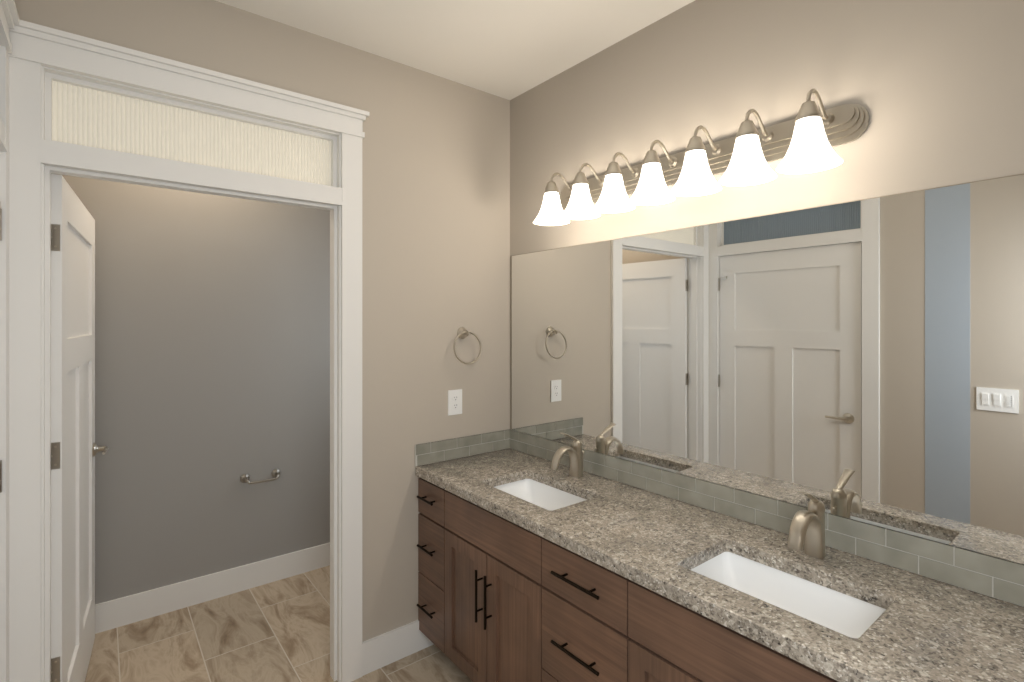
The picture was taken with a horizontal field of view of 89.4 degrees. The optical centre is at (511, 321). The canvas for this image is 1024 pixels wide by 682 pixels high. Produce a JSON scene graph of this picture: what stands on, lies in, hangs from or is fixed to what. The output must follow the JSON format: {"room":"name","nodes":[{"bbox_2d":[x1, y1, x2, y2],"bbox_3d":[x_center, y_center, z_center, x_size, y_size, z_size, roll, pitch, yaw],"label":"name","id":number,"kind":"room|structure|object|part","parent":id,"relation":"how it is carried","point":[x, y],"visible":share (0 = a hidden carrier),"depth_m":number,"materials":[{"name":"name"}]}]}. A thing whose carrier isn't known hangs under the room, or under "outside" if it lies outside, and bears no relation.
{"room":"bathroom","nodes":[
{"label":"bathroom","id":0,"kind":"room"},
{"bbox_2d":[51,173,329,603],"bbox_3d":[-1.513,0.178,3.104,1.965,2.745,0.115,0,0,-38],"label":"wall","id":1,"kind":"structure","parent":0,"point":[212,349],"depth_m":2.88,"materials":[{"name":"grey paint"}]},
{"bbox_2d":[95,542,329,633],"bbox_3d":[-1.473,1.481,3.054,1.965,0.140,0.014,0,0,-39],"label":"baseboard","id":2,"kind":"structure","parent":1,"relation":"attached to","point":[119,612],"depth_m":2.87,"materials":[{"name":"white wood"}]},
{"bbox_2d":[240,469,280,483],"bbox_3d":[-1.461,0.909,3.027,0.222,0.052,0.070,0,0,-38],"label":"paper holder","id":3,"kind":"object","parent":1,"relation":"attached to","point":[245,478],"visible":1,"depth_m":3.00,"materials":[{"name":"silver metal"}]},
{"bbox_2d":[14,0,509,641],"bbox_3d":[-0.816,0.178,2.228,1.965,2.745,0.115,0,0,-38],"label":"wall","id":4,"kind":"structure","parent":0,"point":[434,214],"depth_m":2.40,"materials":[{"name":"beige paint"}]},
{"bbox_2d":[0,0,369,681],"bbox_3d":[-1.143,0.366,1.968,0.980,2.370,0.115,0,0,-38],"label":"door frame","id":5,"kind":"structure","parent":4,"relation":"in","point":[49,76],"depth_m":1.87,"materials":[{"name":"white wood"}]},
{"bbox_2d":[51,174,107,681],"bbox_3d":[-1.771,0.523,2.130,0.181,2.032,0.940,0,0,-38],"label":"door","id":6,"kind":"structure","parent":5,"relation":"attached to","point":[75,449],"depth_m":1.98,"materials":[{"name":"white wood"}]},
{"bbox_3d":[-1.920,0.609,2.443,0.024,0.020,0.121,0,0,-38],"label":"handle lever","id":7,"kind":"part","parent":6,"relation":"part of","materials":[{"name":"silver metal"}]},
{"bbox_2d":[52,81,330,185],"bbox_3d":[-1.143,-0.683,1.968,0.936,0.228,0.011,0,0,-38],"label":"transom window","id":8,"kind":"structure","parent":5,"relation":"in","point":[83,116],"depth_m":1.91,"materials":[{"name":"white glass"}]},
{"bbox_2d":[362,620,433,675],"bbox_3d":[-0.514,1.481,2.386,0.375,0.140,0.014,0,0,-39],"label":"baseboard","id":9,"kind":"structure","parent":4,"relation":"attached to","point":[389,647],"depth_m":2.35,"materials":[{"name":"white"}]},
{"bbox_2d":[448,389,461,415],"bbox_3d":[-0.282,0.401,2.573,0.080,0.123,0.008,0,0,-38],"label":"outlet","id":10,"kind":"object","parent":4,"relation":"attached to","point":[454,402],"visible":1,"depth_m":2.57,"materials":[{"name":"white plastic"}]},
{"bbox_2d":[453,327,481,363],"bbox_3d":[-0.231,0.120,2.578,0.164,0.184,0.065,0,0,-38],"label":"towel ring","id":11,"kind":"object","parent":4,"relation":"attached to","point":[462,332],"visible":1,"depth_m":2.58,"materials":[{"name":"silver metal"}]},
{"bbox_2d":[85,565,472,681],"bbox_3d":[-0.195,1.576,1.447,2.195,0.050,4.350,0,0,-38],"label":"floor","id":12,"kind":"structure","parent":0,"point":[277,631],"depth_m":2.47,"materials":[{"name":"tile"}]},
{"bbox_2d":[416,473,854,681],"bbox_3d":[0.418,1.136,1.779,0.590,0.829,2.120,0,0,-38],"label":"bathroom vanity","id":13,"kind":"object","parent":12,"relation":"on","point":[540,559],"depth_m":1.73,"materials":[{"name":"brown wood"}]},
{"bbox_3d":[-0.385,0.807,2.343,0.035,0.011,0.130,0,0,-38],"label":"handle","id":14,"kind":"part","parent":13,"relation":"part of","materials":[{"name":"brown metal"}]},
{"bbox_3d":[-0.385,1.032,2.343,0.035,0.011,0.130,0,0,-38],"label":"handle","id":15,"kind":"part","parent":13,"relation":"part of","materials":[{"name":"brown metal"}]},
{"bbox_3d":[-0.385,1.306,2.343,0.035,0.011,0.130,0,0,-38],"label":"handle","id":16,"kind":"part","parent":13,"relation":"part of","materials":[{"name":"brown metal"}]},
{"bbox_3d":[-0.362,0.818,2.358,0.020,0.158,0.233,0,0,-38],"label":"drawer","id":17,"kind":"part","parent":13,"relation":"part of","materials":[{"name":"brown wood"}]},
{"bbox_3d":[-0.362,1.042,2.358,0.020,0.270,0.233,0,0,-38],"label":"drawer","id":18,"kind":"part","parent":13,"relation":"part of","materials":[{"name":"brown wood"}]},
{"bbox_3d":[-0.362,1.316,2.358,0.020,0.269,0.233,0,0,-38],"label":"drawer","id":19,"kind":"part","parent":13,"relation":"part of","materials":[{"name":"brown wood"}]},
{"bbox_3d":[-0.189,1.179,2.141,0.020,0.544,0.312,0,0,-38],"label":"door frame","id":20,"kind":"part","parent":13,"relation":"part of","materials":[{"name":"brown wood"}]},
{"bbox_3d":[-0.185,1.179,2.144,0.010,0.434,0.202,0,0,-38],"label":"door panel","id":21,"kind":"part","parent":13,"relation":"part of","materials":[{"name":"brown wood"}]},
{"bbox_3d":[-0.131,1.069,2.023,0.035,0.200,0.011,0,0,-38],"label":"handle","id":22,"kind":"part","parent":13,"relation":"part of","materials":[{"name":"brown metal"}]},
{"bbox_3d":[-0.093,1.069,1.976,0.035,0.200,0.011,0,0,-38],"label":"handle","id":23,"kind":"part","parent":13,"relation":"part of","materials":[{"name":"brown metal"}]},
{"bbox_3d":[0.013,1.179,1.896,0.010,0.434,0.202,0,0,-38],"label":"door panel","id":24,"kind":"part","parent":13,"relation":"part of","materials":[{"name":"brown wood"}]},
{"bbox_3d":[0.009,1.179,1.893,0.020,0.544,0.312,0,0,-38],"label":"door frame","id":25,"kind":"part","parent":13,"relation":"part of","materials":[{"name":"brown wood"}]},
{"bbox_3d":[0.200,0.812,1.607,0.035,0.011,0.200,0,0,-38],"label":"handle","id":26,"kind":"part","parent":13,"relation":"part of","materials":[{"name":"brown metal"}]},
{"bbox_3d":[0.200,1.036,1.607,0.035,0.011,0.200,0,0,-38],"label":"handle","id":27,"kind":"part","parent":13,"relation":"part of","materials":[{"name":"brown metal"}]},
{"bbox_3d":[0.222,0.818,1.624,0.020,0.158,0.363,0,0,-38],"label":"drawer","id":28,"kind":"part","parent":13,"relation":"part of","materials":[{"name":"brown wood"}]},
{"bbox_3d":[0.222,1.042,1.624,0.020,0.270,0.363,0,0,-38],"label":"drawer","id":29,"kind":"part","parent":13,"relation":"part of","materials":[{"name":"brown wood"}]},
{"bbox_3d":[0.222,1.316,1.624,0.020,0.269,0.363,0,0,-38],"label":"drawer","id":30,"kind":"part","parent":13,"relation":"part of","materials":[{"name":"brown wood"}]},
{"bbox_3d":[0.439,1.179,1.359,0.010,0.434,0.202,0,0,-38],"label":"door panel","id":31,"kind":"part","parent":13,"relation":"part of","materials":[{"name":"brown wood"}]},
{"bbox_3d":[0.435,1.179,1.356,0.020,0.544,0.312,0,0,-38],"label":"door frame","id":32,"kind":"part","parent":13,"relation":"part of","materials":[{"name":"brown wood"}]},
{"bbox_2d":[415,449,1023,681],"bbox_3d":[0.429,0.701,1.780,0.572,0.040,2.132,0,0,-38],"label":"countertop","id":33,"kind":"structure","parent":13,"relation":"on","point":[934,629],"depth_m":1.37,"materials":[{"name":"grey stone"}]},
{"bbox_2d":[491,473,586,508],"bbox_3d":[0.108,0.792,2.122,0.338,0.167,0.511,0,0,-38],"label":"sink","id":34,"kind":"object","parent":33,"relation":"in","point":[535,490],"depth_m":2.30,"materials":[{"name":"white ceramic"}]},
{"bbox_2d":[547,433,586,484],"bbox_3d":[0.247,0.580,2.252,0.187,0.202,0.053,0,0,-38],"label":"faucet","id":35,"kind":"object","parent":33,"relation":"on","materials":[{"name":"silver metal"}]},
{"bbox_2d":[687,545,890,640],"bbox_3d":[0.707,0.792,1.369,0.338,0.167,0.511,0,0,-38],"label":"sink","id":36,"kind":"object","parent":33,"relation":"in","point":[852,612],"depth_m":1.47,"materials":[{"name":"white ceramic"}]},
{"bbox_2d":[783,491,830,572],"bbox_3d":[0.849,0.580,1.482,0.187,0.202,0.053,0,0,-38],"label":"faucet","id":37,"kind":"object","parent":33,"relation":"on","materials":[{"name":"silver metal"}]},
{"bbox_2d":[215,0,694,99],"bbox_3d":[-0.195,-1.219,1.447,2.195,0.050,4.350,0,0,-38],"label":"ceiling","id":38,"kind":"structure","parent":0,"point":[508,49],"depth_m":2.12,"materials":[{"name":"white paint"}]},
{"bbox_2d":[510,0,1023,562],"bbox_3d":[0.619,0.178,2.095,0.115,2.745,4.350,0,0,-38],"label":"wall","id":39,"kind":"structure","parent":0,"point":[934,88],"depth_m":1.68,"materials":[{"name":"beige paint"}]},
{"bbox_2d":[533,89,869,225],"bbox_3d":[0.538,-0.555,1.909,0.242,0.228,1.270,0,0,-38],"label":"sconce","id":40,"kind":"object","parent":39,"relation":"attached to","point":[808,138],"visible":1,"depth_m":1.71,"materials":[{"name":"white glass"}]},
{"bbox_3d":[0.176,-0.506,2.303,0.166,0.131,0.166,0,0,-38],"label":"lamp shade","id":41,"kind":"part","parent":40,"relation":"part of","materials":[{"name":"white glass"}]},
{"bbox_3d":[0.224,-0.635,2.342,0.137,0.068,0.012,0,0,-38],"label":"arm","id":42,"kind":"part","parent":40,"relation":"part of"},
{"bbox_3d":[0.286,-0.506,2.164,0.166,0.131,0.166,0,0,-38],"label":"lamp shade","id":43,"kind":"part","parent":40,"relation":"part of","materials":[{"name":"white glass"}]},
{"bbox_3d":[0.335,-0.635,2.202,0.137,0.068,0.012,0,0,-38],"label":"arm","id":44,"kind":"part","parent":40,"relation":"part of"},
{"bbox_3d":[0.397,-0.506,2.024,0.166,0.131,0.166,0,0,-38],"label":"lamp shade","id":45,"kind":"part","parent":40,"relation":"part of","materials":[{"name":"white glass"}]},
{"bbox_3d":[0.446,-0.635,2.063,0.137,0.068,0.012,0,0,-38],"label":"arm","id":46,"kind":"part","parent":40,"relation":"part of"},
{"bbox_3d":[0.508,-0.506,1.885,0.166,0.131,0.166,0,0,-38],"label":"lamp shade","id":47,"kind":"part","parent":40,"relation":"part of","materials":[{"name":"white glass"}]},
{"bbox_3d":[0.557,-0.635,1.924,0.137,0.068,0.012,0,0,-38],"label":"arm","id":48,"kind":"part","parent":40,"relation":"part of"},
{"bbox_3d":[0.619,-0.506,1.746,0.166,0.131,0.166,0,0,-38],"label":"lamp shade","id":49,"kind":"part","parent":40,"relation":"part of","materials":[{"name":"white glass"}]},
{"bbox_3d":[0.667,-0.635,1.784,0.137,0.068,0.012,0,0,-38],"label":"arm","id":50,"kind":"part","parent":40,"relation":"part of"},
{"bbox_3d":[0.730,-0.506,1.606,0.166,0.131,0.166,0,0,-38],"label":"lamp shade","id":51,"kind":"part","parent":40,"relation":"part of","materials":[{"name":"white glass"}]},
{"bbox_3d":[0.778,-0.635,1.645,0.137,0.068,0.012,0,0,-38],"label":"arm","id":52,"kind":"part","parent":40,"relation":"part of"},
{"bbox_3d":[0.840,-0.506,1.467,0.166,0.131,0.166,0,0,-38],"label":"lamp shade","id":53,"kind":"part","parent":40,"relation":"part of","materials":[{"name":"white glass"}]},
{"bbox_3d":[0.889,-0.635,1.506,0.137,0.068,0.012,0,0,-38],"label":"arm","id":54,"kind":"part","parent":40,"relation":"part of"},
{"bbox_2d":[510,173,1023,563],"bbox_3d":[0.643,0.113,1.965,0.005,0.933,2.087,0,0,-38],"label":"mirror","id":55,"kind":"object","parent":39,"relation":"attached to","point":[861,360],"visible":1,"depth_m":1.59,"materials":[{"name":"silver mirror"}]},
{"bbox_3d":[-1.503,0.449,1.484,0.032,0.089,0.002,0,0,-39],"label":"left door hinge leaf","id":56,"kind":"object","parent":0,"visible":0},
{"bbox_2d":[0,460,1,492],"bbox_3d":[-1.487,0.449,1.500,0.013,0.092,0.013,0,0,-38],"label":"door hinge","id":57,"kind":"object","parent":56,"relation":"attached to","point":[0,476],"visible":1,"depth_m":1.50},
{"bbox_3d":[-1.503,-0.281,1.484,0.032,0.089,0.002,0,0,-39],"label":"left door hinge leaf","id":58,"kind":"object","parent":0,"visible":0},
{"bbox_2d":[0,209,1,240],"bbox_3d":[-1.487,-0.281,1.500,0.013,0.092,0.013,0,0,-38],"label":"door hinge","id":59,"kind":"object","parent":58,"relation":"attached to","point":[0,224],"visible":1,"depth_m":1.50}
]}

